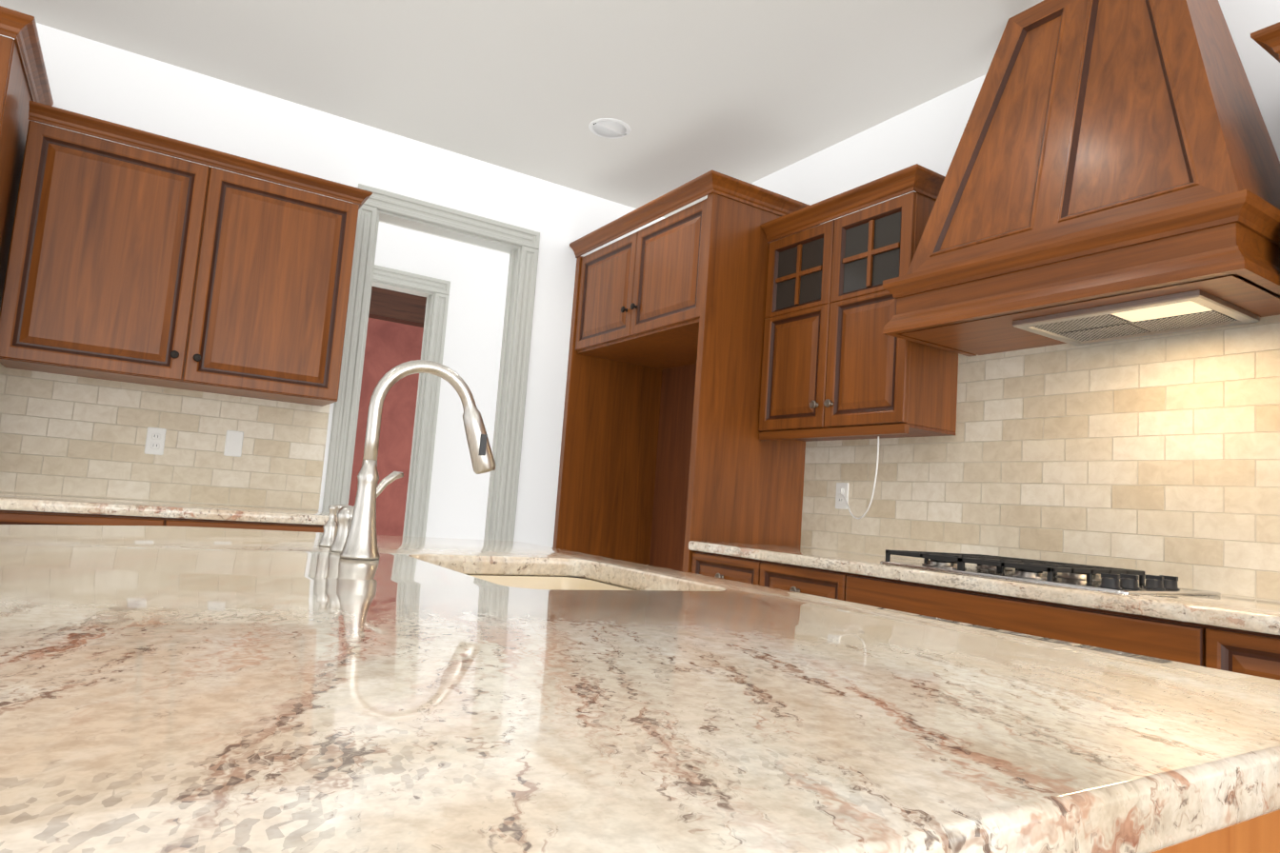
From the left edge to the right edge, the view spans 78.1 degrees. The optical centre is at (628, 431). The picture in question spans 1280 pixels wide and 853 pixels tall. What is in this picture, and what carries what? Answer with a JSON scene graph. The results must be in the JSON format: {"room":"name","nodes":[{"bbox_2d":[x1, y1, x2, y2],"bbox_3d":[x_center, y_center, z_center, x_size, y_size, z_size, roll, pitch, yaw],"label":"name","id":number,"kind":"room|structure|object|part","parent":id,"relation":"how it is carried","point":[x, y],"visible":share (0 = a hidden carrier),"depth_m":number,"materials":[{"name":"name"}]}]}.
{"room":"kitchen","nodes":[
{"label":"kitchen","id":0,"kind":"room"},
{"bbox_2d":[0,22,664,547],"bbox_3d":[-1.614,-0.141,3.720,4.380,2.820,0.120,8,-6,-32],"label":"wall","id":1,"kind":"structure","parent":0,"point":[97,80],"depth_m":3.94,"materials":[{"name":"white paint"}]},
{"bbox_2d":[0,363,330,510],"bbox_3d":[-1.972,0.058,3.410,1.251,0.546,0.009,8,-6,-32],"label":"backsplash","id":2,"kind":"structure","parent":1,"relation":"attached to","point":[63,434],"depth_m":3.37,"materials":[{"name":"tile"}]},
{"bbox_2d":[144,427,166,455],"bbox_3d":[-2.021,0.042,3.369,0.070,0.115,0.009,8,-6,-32],"label":"electrical outlet","id":3,"kind":"object","parent":2,"relation":"attached to","point":[155,438],"visible":1,"depth_m":3.37,"materials":[{"name":"white plastic"}]},
{"bbox_2d":[223,430,243,457],"bbox_3d":[-1.765,0.055,3.529,0.070,0.115,0.008,8,-6,-32],"label":"blank wall plate","id":4,"kind":"object","parent":2,"relation":"attached to","point":[233,444],"visible":1,"depth_m":3.53,"materials":[{"name":"white plastic"}]},
{"bbox_2d":[0,100,372,406],"bbox_3d":[-1.803,-0.661,3.320,1.235,0.949,0.380,8,-6,-32],"label":"upper cabinet","id":5,"kind":"object","parent":1,"relation":"attached to","point":[130,264],"visible":1,"depth_m":3.14,"materials":[{"name":"brown wood"}]},
{"bbox_3d":[-1.770,-1.103,3.362,1.235,0.058,0.380,8,-6,-32],"label":"crown","id":6,"kind":"part","parent":5,"relation":"part of","materials":[{"name":"brown wood"}]},
{"bbox_2d":[321,183,539,541],"bbox_3d":[-1.038,0.090,4.070,0.986,2.513,0.160,8,-6,-32],"label":"door frame","id":7,"kind":"structure","parent":1,"relation":"attached to","point":[519,245],"depth_m":4.18,"materials":[{"name":"grey paint"}]},
{"bbox_2d":[348,318,423,536],"bbox_3d":[-4.167,-0.059,8.849,5.200,3.250,0.120,8,-6,-32],"label":"wall","id":8,"kind":"structure","parent":0,"point":[390,346],"depth_m":9.58,"materials":[{"name":"red paint"}]},
{"bbox_2d":[374,221,509,539],"bbox_3d":[-1.885,-0.236,5.208,5.200,3.250,0.120,8,-6,-32],"label":"wall","id":9,"kind":"structure","parent":0,"point":[476,276],"depth_m":5.58,"materials":[{"name":"white paint"}]},
{"bbox_2d":[371,264,450,537],"bbox_3d":[-1.817,0.140,5.233,1.021,2.518,0.160,8,-6,-32],"label":"door frame","id":10,"kind":"structure","parent":9,"relation":"attached to","point":[435,291],"depth_m":5.43,"materials":[{"name":"grey paint"}]},
{"bbox_2d":[0,0,1043,254],"bbox_3d":[0.594,-1.657,1.516,5.200,0.100,9.120,8,-6,-32],"label":"ceiling","id":11,"kind":"structure","parent":0,"point":[750,91],"depth_m":3.26,"materials":[{"name":"white paint"}]},
{"bbox_2d":[588,118,630,139],"bbox_3d":[-0.090,-1.442,3.758,0.200,0.004,0.200,8,-6,-32],"label":"recessed light","id":12,"kind":"object","parent":11,"relation":"in","point":[610,128],"visible":1,"depth_m":3.75,"materials":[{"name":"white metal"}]},
{"bbox_2d":[751,0,1279,224],"bbox_3d":[2.233,-0.060,1.568,0.120,2.820,7.600,8,-6,-32],"label":"wall","id":13,"kind":"structure","parent":0,"point":[928,134],"depth_m":3.31,"materials":[{"name":"white paint"}]},
{"bbox_2d":[571,177,815,371],"bbox_3d":[0.291,-0.740,4.126,0.628,0.628,1.176,8,-6,-32],"label":"upper cabinet","id":14,"kind":"object","parent":13,"relation":"attached to","point":[687,289],"depth_m":3.65,"materials":[{"name":"brown wood"}]},
{"bbox_3d":[0.298,-1.021,4.115,0.690,0.072,1.308,8,-6,-32],"label":"crown","id":15,"kind":"part","parent":14,"relation":"part of","materials":[{"name":"brown wood"}]},
{"bbox_2d":[758,163,958,441],"bbox_3d":[0.937,-0.451,3.273,0.350,0.979,0.842,8,-6,-32],"label":"upper cabinet","id":16,"kind":"object","parent":13,"relation":"attached to","point":[837,364],"visible":0.9,"depth_m":3.14,"materials":[{"name":"brown wood"}]},
{"bbox_2d":[840,436,879,519],"bbox_3d":[0.933,0.200,3.220,0.242,0.319,0.405,8,-6,-32],"label":"cord","id":17,"kind":"object","parent":16,"relation":"hanging from","point":[865,513],"visible":1,"depth_m":3.01,"materials":[{"name":"white plastic"}]},
{"bbox_3d":[0.971,-0.901,3.316,0.350,0.072,0.842,8,-6,-32],"label":"crown","id":18,"kind":"part","parent":16,"relation":"part of","materials":[{"name":"brown wood"}]},
{"bbox_2d":[800,314,1279,601],"bbox_3d":[1.868,0.064,2.006,0.008,0.836,3.939,8,-6,-32],"label":"backsplash","id":19,"kind":"structure","parent":13,"relation":"attached to","point":[1157,455],"depth_m":2.56,"materials":[{"name":"tile"}]},
{"bbox_2d":[835,482,848,509],"bbox_3d":[0.932,0.283,3.452,0.009,0.115,0.070,8,-6,-32],"label":"electrical outlet","id":20,"kind":"object","parent":19,"relation":"attached to","point":[840,503],"visible":0.94,"depth_m":3.44,"materials":[{"name":"white plastic"}]},
{"bbox_2d":[837,488,842,494],"bbox_3d":[0.924,0.262,3.449,0.012,0.024,0.024,8,-6,-32],"label":"plug","id":21,"kind":"object","parent":20,"relation":"attached to","point":[839,490],"visible":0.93,"depth_m":3.44,"materials":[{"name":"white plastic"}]},
{"bbox_2d":[882,0,1279,356],"bbox_3d":[1.407,-0.880,2.472,0.492,1.138,1.066,8,-6,-32],"label":"range hood","id":22,"kind":"object","parent":13,"relation":"attached to","point":[1112,173],"visible":1,"depth_m":2.29,"materials":[{"name":"brown wood"}]},
{"bbox_2d":[1273,25,1279,62],"bbox_3d":[1.960,-0.543,1.692,0.300,0.944,0.800,8,-6,-32],"label":"upper cabinet","id":23,"kind":"object","parent":13,"relation":"attached to","point":[1276,29],"depth_m":1.99,"materials":[{"name":"brown wood"}]},
{"bbox_3d":[-3.320,0.996,1.816,12.500,0.050,14.000,8,-6,-32],"label":"floor","id":24,"kind":"structure","parent":0,"visible":0},
{"bbox_2d":[0,5,53,309],"bbox_3d":[-2.637,-0.170,2.578,0.890,2.506,0.728,8,-6,-32],"label":"tall cabinet","id":25,"kind":"object","parent":24,"relation":"on","point":[24,80],"visible":0.79,"depth_m":2.81,"materials":[{"name":"brown wood"}]},
{"bbox_3d":[-2.547,-1.378,2.693,0.890,0.072,0.728,8,-6,-32],"label":"crown","id":26,"kind":"part","parent":25,"relation":"part of","materials":[{"name":"brown wood"}]},
{"bbox_2d":[0,509,323,532],"bbox_3d":[-1.861,0.756,3.048,1.218,0.871,0.678,8,-6,-32],"label":"base cabinet","id":27,"kind":"object","parent":24,"relation":"on","point":[13,517],"depth_m":2.77,"materials":[{"name":"brown wood"}]},
{"bbox_2d":[0,491,337,525],"bbox_3d":[-1.818,0.304,3.095,1.236,0.039,0.664,8,-6,-32],"label":"countertop","id":28,"kind":"structure","parent":27,"relation":"on","point":[44,503],"depth_m":2.88,"materials":[{"name":"stone"}]},
{"bbox_2d":[691,551,752,583],"bbox_3d":[0.606,0.959,3.247,0.621,0.872,0.423,8,-6,-32],"label":"base cabinet","id":29,"kind":"object","parent":24,"relation":"on","point":[718,566],"depth_m":3.12,"materials":[{"name":"brown wood"}]},
{"bbox_2d":[752,559,839,599],"bbox_3d":[0.830,0.941,2.890,0.621,0.872,0.420,8,-6,-32],"label":"base cabinet","id":30,"kind":"object","parent":24,"relation":"on","point":[817,582],"depth_m":2.78,"materials":[{"name":"brown wood"}]},
{"bbox_2d":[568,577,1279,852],"bbox_3d":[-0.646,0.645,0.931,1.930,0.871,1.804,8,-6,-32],"label":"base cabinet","id":31,"kind":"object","parent":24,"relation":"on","point":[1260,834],"depth_m":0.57,"materials":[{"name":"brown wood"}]},
{"bbox_2d":[0,524,1279,852],"bbox_3d":[-0.660,0.187,0.964,2.038,0.039,1.925,8,-6,-32],"label":"countertop","id":32,"kind":"structure","parent":31,"relation":"on","point":[194,690],"depth_m":0.47,"materials":[{"name":"stone"}]},
{"bbox_2d":[318,504,347,547],"bbox_3d":[-0.576,0.189,1.581,0.078,0.084,0.041,8,-6,-32],"label":"soap dispenser","id":33,"kind":"object","parent":32,"relation":"on","point":[330,526],"visible":0.71,"depth_m":1.56,"materials":[{"name":"silver metal"}]},
{"bbox_2d":[329,360,495,559],"bbox_3d":[-0.400,0.054,1.489,0.267,0.362,0.186,8,-6,-32],"label":"faucet","id":34,"kind":"object","parent":32,"relation":"on","point":[355,537],"visible":1,"depth_m":1.40,"materials":[{"name":"silver metal"}]},
{"bbox_2d":[466,574,635,590],"bbox_3d":[-0.142,0.393,1.398,0.435,0.210,0.580,8,-6,-32],"label":"sink","id":35,"kind":"object","parent":32,"relation":"in","point":[562,583],"depth_m":1.67,"materials":[{"name":"beige ceramic"}]},
{"bbox_2d":[836,572,1190,664],"bbox_3d":[1.213,0.911,2.278,0.621,0.872,1.025,8,-6,-32],"label":"base cabinet","id":36,"kind":"object","parent":24,"relation":"on","point":[1166,639],"depth_m":2.05,"materials":[{"name":"brown wood"}]},
{"bbox_2d":[688,540,1279,635],"bbox_3d":[1.561,0.431,1.795,0.646,0.039,3.938,8,-6,-32],"label":"countertop","id":37,"kind":"structure","parent":36,"relation":"on","point":[1250,614],"depth_m":2.05,"materials":[{"name":"stone"}]},
{"bbox_2d":[880,549,1220,595],"bbox_3d":[1.235,0.420,2.384,0.528,0.045,0.760,8,-6,-32],"label":"cooktop","id":38,"kind":"object","parent":37,"relation":"in","point":[1080,576],"visible":1,"depth_m":2.25,"materials":[{"name":"metal"}]},
{"bbox_2d":[1190,622,1279,680],"bbox_3d":[1.583,0.883,1.687,0.621,0.872,0.370,8,-6,-32],"label":"base cabinet","id":39,"kind":"object","parent":24,"relation":"on","point":[1252,653],"depth_m":1.67,"materials":[{"name":"brown wood"}]},
{"bbox_3d":[-2.934,-1.808,7.238,5.200,0.100,4.300,8,-6,-32],"label":"ceiling","id":40,"kind":"structure","parent":0,"visible":0},
{"bbox_2d":[368,286,426,327],"bbox_3d":[-3.608,-1.543,8.267,5.000,0.330,0.220,8,-6,-32],"label":"beam","id":41,"kind":"structure","parent":40,"relation":"attached to","point":[396,307],"depth_m":8.79,"materials":[{"name":"brown wood"}]}
]}

